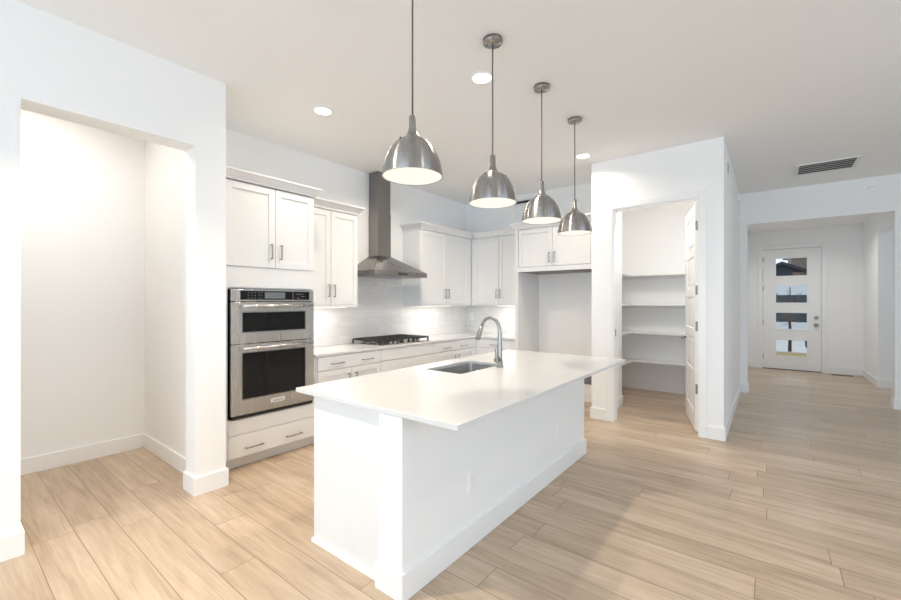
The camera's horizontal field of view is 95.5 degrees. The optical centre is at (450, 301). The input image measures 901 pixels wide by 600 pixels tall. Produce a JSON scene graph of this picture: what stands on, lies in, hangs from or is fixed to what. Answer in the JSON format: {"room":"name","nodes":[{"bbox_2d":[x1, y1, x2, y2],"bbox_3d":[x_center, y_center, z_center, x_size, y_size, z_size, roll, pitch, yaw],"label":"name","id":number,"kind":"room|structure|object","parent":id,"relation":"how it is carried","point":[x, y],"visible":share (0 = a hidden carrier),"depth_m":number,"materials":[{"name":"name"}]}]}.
{"room":"kitchen","nodes":[
{"label":"kitchen","id":0,"kind":"room"},
{"bbox_2d":[21,109,144,458],"bbox_3d":[-3.838,-0.126,2.795,0.110,3.012,2.875,0,0,38],"label":"wall","id":1,"kind":"structure","parent":0,"point":[83,187],"depth_m":3.52,"materials":[{"name":"white paint"}]},
{"bbox_2d":[21,433,144,475],"bbox_3d":[-3.788,1.315,2.757,0.015,0.130,2.875,0,0,38],"label":"baseboard","id":2,"kind":"structure","parent":1,"relation":"attached to","point":[29,465],"depth_m":3.51,"materials":[{"name":"white paint"}]},
{"bbox_2d":[0,0,225,536],"bbox_3d":[-3.413,-0.126,1.007,0.182,3.012,5.380,0,0,38],"label":"wall","id":3,"kind":"structure","parent":0,"point":[51,65],"depth_m":2.56,"materials":[{"name":"white paint"}]},
{"bbox_2d":[0,523,24,562],"bbox_3d":[-3.732,1.315,0.588,0.197,0.130,4.328,0,0,38],"label":"baseboard","id":4,"kind":"structure","parent":3,"relation":"attached to","point":[12,546],"depth_m":2.19,"materials":[{"name":"white paint"}]},
{"bbox_2d":[183,467,228,496],"bbox_3d":[-1.818,1.315,3.043,0.207,0.130,0.236,0,0,38],"label":"baseboard","id":5,"kind":"structure","parent":3,"relation":"attached to","point":[200,485],"depth_m":2.97,"materials":[{"name":"white paint"}]},
{"bbox_2d":[145,141,185,457],"bbox_3d":[-2.412,-0.126,3.572,1.400,3.012,0.105,0,0,38],"label":"wall","id":6,"kind":"structure","parent":0,"point":[165,167],"depth_m":3.56,"materials":[{"name":"white paint"}]},
{"bbox_2d":[144,434,185,473],"bbox_3d":[-2.403,1.315,3.489,1.265,0.130,0.015,0,0,38],"label":"baseboard","id":7,"kind":"structure","parent":6,"relation":"attached to","point":[160,450],"depth_m":3.51,"materials":[{"name":"white paint"}]},
{"bbox_2d":[226,128,466,346],"bbox_3d":[-1.040,-0.126,5.321,0.120,3.012,4.342,0,0,38],"label":"wall","id":8,"kind":"structure","parent":0,"point":[339,183],"depth_m":4.95,"materials":[{"name":"white paint"}]},
{"bbox_2d":[313,197,365,306],"bbox_3d":[-1.372,-0.503,4.470,0.402,1.124,0.797,0,0,38],"label":"upper cabinet","id":9,"kind":"object","parent":8,"relation":"attached to","point":[335,223],"visible":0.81,"depth_m":4.41,"materials":[{"name":"white paint"}]},
{"bbox_2d":[314,307,345,307],"bbox_3d":[-1.390,0.062,4.439,0.042,0.012,0.612,0,0,38],"label":"led light bar","id":10,"kind":"object","parent":9,"relation":"attached to","point":[314,307],"visible":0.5,"depth_m":4.49,"materials":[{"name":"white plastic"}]},
{"bbox_2d":[313,277,466,346],"bbox_3d":[-0.752,0.083,5.585,0.008,0.846,3.315,0,0,38],"label":"tiled wall","id":11,"kind":"structure","parent":8,"relation":"attached to","point":[380,311],"depth_m":5.38,"materials":[{"name":"white tile"}]},
{"bbox_2d":[357,171,426,278],"bbox_3d":[-0.774,-0.969,5.141,0.500,1.326,0.892,0,0,38],"label":"range hood","id":12,"kind":"object","parent":8,"relation":"attached to","point":[379,263],"visible":0.85,"depth_m":5.15,"materials":[{"name":"silver metal"}]},
{"bbox_2d":[400,221,473,305],"bbox_3d":[-0.155,-0.503,6.025,0.402,1.124,1.260,0,0,38],"label":"upper cabinet","id":13,"kind":"object","parent":8,"relation":"attached to","point":[443,253],"visible":1,"depth_m":5.76,"materials":[{"name":"white paint"}]},
{"bbox_2d":[0,367,900,599],"bbox_3d":[1.521,1.440,3.000,10.700,0.120,15.000,0,0,38],"label":"floor","id":14,"kind":"structure","parent":0,"point":[800,499],"depth_m":2.54,"materials":[{"name":"brown wood"}]},
{"bbox_2d":[226,166,322,468],"bbox_3d":[-1.767,0.155,3.747,0.665,2.449,0.935,0,0,38],"label":"tall cabinet","id":15,"kind":"object","parent":14,"relation":"on","point":[270,220],"visible":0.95,"depth_m":3.54,"materials":[{"name":"white paint"}]},
{"bbox_2d":[227,289,313,420],"bbox_3d":[-1.724,0.427,3.729,0.635,1.057,0.751,0,0,38],"label":"wall oven","id":16,"kind":"object","parent":15,"relation":"in","point":[270,345],"visible":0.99,"depth_m":3.52,"materials":[{"name":"silver metal"}]},
{"bbox_2d":[310,350,380,443],"bbox_3d":[-1.261,0.957,4.411,0.644,0.846,0.841,0,0,38],"label":"base cabinet","id":17,"kind":"object","parent":14,"relation":"on","point":[349,365],"visible":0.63,"depth_m":4.18,"materials":[{"name":"white paint"}]},
{"bbox_2d":[314,332,514,356],"bbox_3d":[-0.251,0.519,5.195,1.268,0.025,3.318,0,0,38],"label":"countertop","id":18,"kind":"structure","parent":17,"relation":"on","point":[320,351],"depth_m":4.84,"materials":[{"name":"white stone"}]},
{"bbox_2d":[351,334,430,346],"bbox_3d":[-0.730,0.474,5.105,0.530,0.066,0.860,0,0,38],"label":"gas cooktop","id":19,"kind":"object","parent":18,"relation":"in","point":[386,340],"visible":1,"depth_m":4.96,"materials":[{"name":"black metal"}]},
{"bbox_2d":[351,339,430,346],"bbox_3d":[-0.730,0.502,5.105,0.530,0.010,0.860,0,0,38],"label":"tray","id":20,"kind":"object","parent":19,"relation":"attached to","point":[401,341],"depth_m":4.91,"materials":[{"name":"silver metal"}]},
{"bbox_2d":[380,343,433,371],"bbox_3d":[-0.720,0.957,5.103,0.644,0.846,0.911,0,0,38],"label":"base cabinet","id":21,"kind":"object","parent":14,"relation":"on","point":[415,355],"visible":0.11,"depth_m":4.88,"materials":[{"name":"white paint"}]},
{"bbox_2d":[311,379,585,599],"bbox_3d":[0.190,0.957,3.043,0.809,0.846,2.368,0,0,38],"label":"kitchen island","id":22,"kind":"object","parent":14,"relation":"on","point":[393,503],"visible":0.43,"depth_m":2.19,"materials":[{"name":"white paint"}]},
{"bbox_2d":[296,349,624,430],"bbox_3d":[0.317,0.519,3.014,1.195,0.025,2.462,0,0,38],"label":"island countertop","id":23,"kind":"structure","parent":22,"relation":"on","point":[420,393],"depth_m":2.47,"materials":[{"name":"white stone"}]},
{"bbox_2d":[434,363,493,373],"bbox_3d":[0.120,0.644,3.197,0.370,0.220,0.615,0,0,38],"label":"sink","id":24,"kind":"object","parent":23,"relation":"in","point":[461,369],"visible":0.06,"depth_m":3.45,"materials":[{"name":"silver metal"}]},
{"bbox_2d":[475,316,502,367],"bbox_3d":[0.295,0.309,3.222,0.253,0.396,0.089,0,0,38],"label":"kitchen faucet","id":25,"kind":"object","parent":23,"relation":"on","point":[498,357],"visible":1,"depth_m":3.16,"materials":[{"name":"grey metal"}]},
{"bbox_2d":[468,469,475,493],"bbox_3d":[0.125,1.020,2.321,0.007,0.116,0.072,0,0,38],"label":"wall outlet","id":26,"kind":"object","parent":22,"relation":"attached to","point":[472,475],"visible":1,"depth_m":2.31,"materials":[{"name":"white plastic"}]},
{"bbox_2d":[433,338,474,362],"bbox_3d":[-0.150,0.957,5.831,0.644,0.846,0.935,0,0,38],"label":"base cabinet","id":27,"kind":"object","parent":14,"relation":"on","point":[447,350],"visible":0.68,"depth_m":5.61,"materials":[{"name":"white paint"}]},
{"bbox_2d":[475,339,476,354],"bbox_3d":[0.317,0.907,6.460,0.606,0.746,0.628,0,0,38],"label":"base cabinet","id":28,"kind":"object","parent":14,"relation":"on","point":[475,339],"visible":0.07,"depth_m":6.04,"materials":[{"name":"white paint"}]},
{"bbox_2d":[477,338,514,354],"bbox_3d":[0.814,0.957,6.062,0.663,0.846,0.644,0,0,38],"label":"base cabinet","id":29,"kind":"object","parent":14,"relation":"on","point":[484,345],"visible":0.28,"depth_m":5.88,"materials":[{"name":"white paint"}]},
{"bbox_2d":[509,213,591,351],"bbox_3d":[1.462,0.158,5.521,1.145,2.445,0.694,0,0,38],"label":"tall cabinet","id":30,"kind":"object","parent":14,"relation":"on","point":[539,249],"visible":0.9,"depth_m":5.48,"materials":[{"name":"white paint"}]},
{"bbox_2d":[17,0,900,204],"bbox_3d":[0.566,-1.682,1.779,10.700,0.100,11.900,0,0,38],"label":"ceiling","id":31,"kind":"structure","parent":0,"point":[786,84],"depth_m":2.92,"materials":[{"name":"white paint"}]},
{"bbox_2d":[312,106,333,115],"bbox_3d":[-1.091,-1.629,3.503,0.180,0.006,0.180,0,0,38],"label":"recessed light","id":32,"kind":"object","parent":31,"relation":"in","point":[319,110],"visible":1,"depth_m":3.50,"materials":[{"name":"white plastic"}]},
{"bbox_2d":[382,0,442,185],"bbox_3d":[-0.186,-1.122,2.010,0.298,1.020,0.298,0,0,38],"label":"pendant light","id":33,"kind":"object","parent":31,"relation":"hanging from","point":[411,160],"visible":1,"depth_m":1.93,"materials":[{"name":"silver metal"}]},
{"bbox_2d":[383,167,441,183],"bbox_3d":[-0.186,-0.619,2.010,0.287,0.003,0.287,0,0,38],"label":"diffuser","id":34,"kind":"object","parent":33,"relation":"attached to","point":[397,175],"depth_m":2.00,"materials":[{"name":"white glass"}]},
{"bbox_2d":[470,71,493,84],"bbox_3d":[0.230,-1.629,2.987,0.180,0.006,0.180,0,0,38],"label":"recessed light","id":35,"kind":"object","parent":31,"relation":"in","point":[480,77],"visible":0.98,"depth_m":2.98,"materials":[{"name":"white"}]},
{"bbox_2d":[469,33,516,208],"bbox_3d":[0.263,-1.122,2.550,0.298,1.020,0.298,0,0,38],"label":"pendant light","id":36,"kind":"object","parent":31,"relation":"hanging from","point":[493,189],"visible":1,"depth_m":2.48,"materials":[{"name":"grey metal"}]},
{"bbox_2d":[470,197,515,207],"bbox_3d":[0.263,-0.619,2.550,0.287,0.003,0.287,0,0,38],"label":"diffuser","id":37,"kind":"object","parent":36,"relation":"attached to","point":[478,202],"depth_m":2.55,"materials":[{"name":"white glass"}]},
{"bbox_2d":[522,82,561,224],"bbox_3d":[0.691,-1.122,3.103,0.298,1.020,0.298,0,0,38],"label":"pendant light","id":38,"kind":"object","parent":31,"relation":"hanging from","point":[542,208],"visible":1,"depth_m":3.04,"materials":[{"name":"grey metal"}]},
{"bbox_2d":[523,217,560,223],"bbox_3d":[0.691,-0.619,3.103,0.287,0.003,0.287,0,0,38],"label":"diffuser","id":39,"kind":"object","parent":38,"relation":"attached to","point":[527,220],"depth_m":3.11,"materials":[{"name":"white glass"}]},
{"bbox_2d":[558,116,591,235],"bbox_3d":[1.112,-1.122,3.662,0.298,1.020,0.298,0,0,38],"label":"pendant light","id":40,"kind":"object","parent":31,"relation":"hanging from","point":[575,222],"visible":1,"depth_m":3.60,"materials":[{"name":"grey metal"}]},
{"bbox_2d":[558,230,590,234],"bbox_3d":[1.112,-0.619,3.662,0.287,0.003,0.287,0,0,38],"label":"diffuser","id":41,"kind":"object","parent":40,"relation":"attached to","point":[560,232],"depth_m":3.65,"materials":[{"name":"white glass"}]},
{"bbox_2d":[575,153,590,158],"bbox_3d":[1.485,-1.629,4.587,0.180,0.006,0.180,0,0,38],"label":"recessed light","id":42,"kind":"object","parent":31,"relation":"in","point":[582,155],"visible":0.97,"depth_m":4.59,"materials":[{"name":"white"}]},
{"bbox_2d":[794,155,862,175],"bbox_3d":[4.517,-1.626,4.928,0.570,0.012,0.510,0,0,38],"label":"ceiling vent","id":43,"kind":"object","parent":31,"relation":"in","point":[848,162],"visible":1,"depth_m":4.91,"materials":[{"name":"white metal"}]},
{"bbox_2d":[467,182,591,392],"bbox_3d":[1.240,-0.126,6.218,2.365,3.012,0.120,0,0,38],"label":"wall","id":44,"kind":"structure","parent":0,"point":[565,299],"depth_m":5.87,"materials":[{"name":"white paint"}]},
{"bbox_2d":[467,305,514,333],"bbox_3d":[0.774,0.282,6.501,1.263,0.448,0.008,0,0,38],"label":"tiled wall","id":45,"kind":"structure","parent":44,"relation":"attached to","point":[480,312],"depth_m":6.60,"materials":[{"name":"white tile"}]},
{"bbox_2d":[508,313,513,320],"bbox_3d":[0.939,0.240,6.362,0.118,0.116,0.008,0,0,38],"label":"wall switch","id":46,"kind":"object","parent":45,"relation":"attached to","point":[510,315],"visible":1,"depth_m":6.36,"materials":[{"name":"white plastic"}]},
{"bbox_2d":[472,228,514,305],"bbox_3d":[0.782,-0.503,6.242,0.930,1.124,0.401,0,0,38],"label":"upper cabinet","id":47,"kind":"object","parent":44,"relation":"attached to","point":[493,251],"visible":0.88,"depth_m":6.17,"materials":[{"name":"white paint"}]},
{"bbox_2d":[514,197,532,206],"bbox_3d":[1.109,-1.518,6.239,0.320,0.095,0.010,0,0,38],"label":"air vent","id":48,"kind":"object","parent":44,"relation":"in","point":[520,202],"visible":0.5,"depth_m":6.24,"materials":[{"name":"white metal"}]},
{"bbox_2d":[585,315,589,322],"bbox_3d":[1.885,0.240,5.633,0.072,0.116,0.007,0,0,38],"label":"wall outlet","id":49,"kind":"object","parent":44,"relation":"attached to","point":[587,317],"visible":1,"depth_m":5.63,"materials":[{"name":"white plastic"}]},
{"bbox_2d":[584,392,591,402],"bbox_3d":[1.725,1.315,5.753,1.028,0.130,0.015,0,0,38],"label":"baseboard","id":50,"kind":"structure","parent":44,"relation":"attached to","point":[587,396],"depth_m":5.62,"materials":[{"name":"white paint"}]},
{"bbox_2d":[584,376,591,385],"bbox_3d":[1.878,1.060,5.624,0.180,0.200,0.030,0,0,38],"label":"water supply box","id":51,"kind":"object","parent":44,"relation":"attached to","point":[587,381],"visible":0.45,"depth_m":5.62,"materials":[{"name":"white plastic"}]},
{"bbox_2d":[592,137,724,427],"bbox_3d":[2.456,-0.126,4.792,1.308,3.012,0.869,0,0,38],"label":"wall","id":52,"kind":"structure","parent":0,"point":[697,166],"depth_m":4.33,"materials":[{"name":"white paint"}]},
{"bbox_2d":[606,190,706,437],"bbox_3d":[2.238,0.128,4.487,0.987,2.505,0.155,0,0,38],"label":"door frame","id":53,"kind":"structure","parent":52,"relation":"attached to","point":[702,195],"depth_m":4.43,"materials":[{"name":"white paint"}]},
{"bbox_2d":[590,407,725,441],"bbox_3d":[2.183,1.315,4.444,1.338,0.130,0.015,0,0,38],"label":"baseboard","id":54,"kind":"structure","parent":52,"relation":"attached to","point":[715,433],"depth_m":4.11,"materials":[{"name":"white paint"}]},
{"bbox_2d":[681,203,697,431],"bbox_3d":[2.728,0.166,4.676,0.096,2.405,0.810,0,0,24],"label":"door","id":55,"kind":"structure","parent":52,"relation":"in","point":[691,336],"depth_m":4.52,"materials":[{"name":"white paint"}]},
{"bbox_2d":[622,202,697,385],"bbox_3d":[3.255,-0.126,6.341,1.716,3.012,0.120,0,0,38],"label":"wall","id":56,"kind":"structure","parent":0,"point":[653,239],"depth_m":6.34,"materials":[{"name":"white paint"}]},
{"bbox_2d":[617,379,685,408],"bbox_3d":[2.665,1.315,5.488,1.596,0.130,1.950,0,0,38],"label":"baseboard","id":57,"kind":"structure","parent":56,"relation":"attached to","point":[662,387],"depth_m":6.29,"materials":[{"name":"white paint"}]},
{"bbox_2d":[622,273,685,279],"bbox_3d":[2.895,-0.379,5.783,1.585,0.062,1.198,0,0,38],"label":"shelf","id":58,"kind":"object","parent":56,"relation":"attached to","point":[669,275],"visible":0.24,"depth_m":6.20,"materials":[{"name":"white paint"}]},
{"bbox_2d":[622,357,685,366],"bbox_3d":[2.895,0.933,5.783,1.585,0.062,1.198,0,0,38],"label":"shelf","id":59,"kind":"object","parent":56,"relation":"attached to","point":[627,360],"visible":0.2,"depth_m":6.16,"materials":[{"name":"white paint"}]},
{"bbox_2d":[622,304,685,308],"bbox_3d":[2.895,0.073,5.783,1.585,0.062,1.198,0,0,38],"label":"shelf","id":60,"kind":"object","parent":56,"relation":"attached to","point":[673,306],"visible":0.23,"depth_m":6.16,"materials":[{"name":"white paint"}]},
{"bbox_2d":[622,331,685,336],"bbox_3d":[2.895,0.501,5.783,1.585,0.062,1.198,0,0,38],"label":"shelf","id":61,"kind":"object","parent":56,"relation":"attached to","point":[665,334],"visible":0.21,"depth_m":6.21,"materials":[{"name":"white paint"}]},
{"bbox_2d":[725,143,739,423],"bbox_3d":[3.548,-0.126,5.224,0.120,3.012,2.655,0,0,38],"label":"wall","id":62,"kind":"structure","parent":0,"point":[732,206],"depth_m":4.84,"materials":[{"name":"white paint"}]},
{"bbox_2d":[726,158,728,176],"bbox_3d":[2.945,-1.420,4.349,0.010,0.150,0.200,0,0,38],"label":"wall speaker","id":63,"kind":"object","parent":62,"relation":"attached to","point":[727,163],"visible":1,"depth_m":4.30,"materials":[{"name":"white plastic"}]},
{"bbox_2d":[724,384,740,437],"bbox_3d":[3.559,1.315,5.129,0.015,0.130,2.760,0,0,38],"label":"baseboard","id":64,"kind":"structure","parent":62,"relation":"attached to","point":[733,408],"depth_m":4.76,"materials":[{"name":"white paint"}]},
{"bbox_2d":[748,223,863,368],"bbox_3d":[7.989,-0.035,7.431,4.570,2.830,0.150,0,0,38],"label":"wall","id":65,"kind":"structure","parent":0,"point":[845,243],"depth_m":7.82,"materials":[{"name":"white paint"}]},
{"bbox_2d":[763,247,820,372],"bbox_3d":[6.863,0.160,8.259,0.913,2.440,0.172,0,0,38],"label":"door","id":66,"kind":"structure","parent":65,"relation":"in","point":[812,280],"depth_m":8.22,"materials":[{"name":"white paint"}]},
{"bbox_2d":[758,242,826,372],"bbox_3d":[6.889,0.117,8.280,1.060,2.525,0.168,0,0,38],"label":"door frame","id":67,"kind":"structure","parent":65,"relation":"attached to","point":[823,245],"depth_m":8.02,"materials":[{"name":"white paint"}]},
{"bbox_2d":[748,361,891,388],"bbox_3d":[7.552,1.315,6.856,4.350,0.130,1.295,0,0,38],"label":"baseboard","id":68,"kind":"structure","parent":65,"relation":"attached to","point":[833,370],"depth_m":7.63,"materials":[{"name":"white paint"}]},
{"bbox_2d":[748,215,872,232],"bbox_3d":[7.032,-1.500,6.231,4.600,0.100,2.920,0,0,38],"label":"ceiling","id":69,"kind":"structure","parent":0,"point":[855,219],"depth_m":7.70,"materials":[{"name":"white paint"}]},
{"bbox_2d":[740,173,900,399],"bbox_3d":[6.327,-0.126,4.830,4.984,3.012,0.150,0,0,38],"label":"wall","id":70,"kind":"structure","parent":0,"point":[848,198],"depth_m":5.60,"materials":[{"name":"white paint"}]},
{"bbox_2d":[741,383,900,409],"bbox_3d":[6.376,1.315,4.783,4.849,0.130,0.165,0,0,38],"label":"baseboard","id":71,"kind":"structure","parent":70,"relation":"attached to","point":[895,404],"depth_m":5.28,"materials":[{"name":"white paint"}]},
{"bbox_2d":[864,213,891,379],"bbox_3d":[6.810,-0.035,6.403,0.120,2.830,2.922,0,0,38],"label":"wall","id":72,"kind":"structure","parent":0,"point":[877,228],"depth_m":6.67,"materials":[{"name":"white paint"}]},
{"bbox_2d":[889,230,891,379],"bbox_3d":[7.999,-0.035,5.779,2.520,2.830,0.120,0,0,38],"label":"wall","id":73,"kind":"structure","parent":0,"point":[890,232],"depth_m":6.50,"materials":[{"name":"white paint"}]},
{"label":"outside","id":74,"kind":"structure","parent":0,"visible":0},
{"bbox_2d":[776,339,806,352],"bbox_3d":[18.038,1.625,21.439,26.000,0.210,24.000,0,0,38],"label":"ground","id":75,"kind":"structure","parent":74,"point":[798,346],"depth_m":13.85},
{"bbox_2d":[776,287,800,351],"bbox_3d":[10.310,0.537,12.501,0.668,1.967,0.634,0,0,-31],"label":"young tree","id":76,"kind":"object","parent":75,"relation":"on","point":[789,295],"visible":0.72,"depth_m":12.42,"materials":[{"name":"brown plant"}]},
{"bbox_2d":[776,262,806,328],"bbox_3d":[17.425,-0.145,21.061,16.000,3.330,7.350,0,0,38],"label":"house","id":77,"kind":"structure","parent":75,"relation":"on","point":[782,268],"depth_m":18.38,"materials":[{"name":"white paint"}]},
{"bbox_2d":[783,258,806,268],"bbox_3d":[26.117,-1.580,25.276,8.600,6.200,6.600,0,0,38],"label":"house","id":78,"kind":"structure","parent":75,"relation":"on","point":[801,262],"depth_m":25.16,"materials":[{"name":"brown"}]},
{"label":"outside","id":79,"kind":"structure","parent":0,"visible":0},
{"bbox_2d":[776,352,806,356],"bbox_3d":[9.062,1.630,9.963,26.000,0.200,5.140,0,0,38],"label":"lawn","id":80,"kind":"structure","parent":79,"point":[777,353],"depth_m":11.84,"materials":[{"name":"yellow plant"}]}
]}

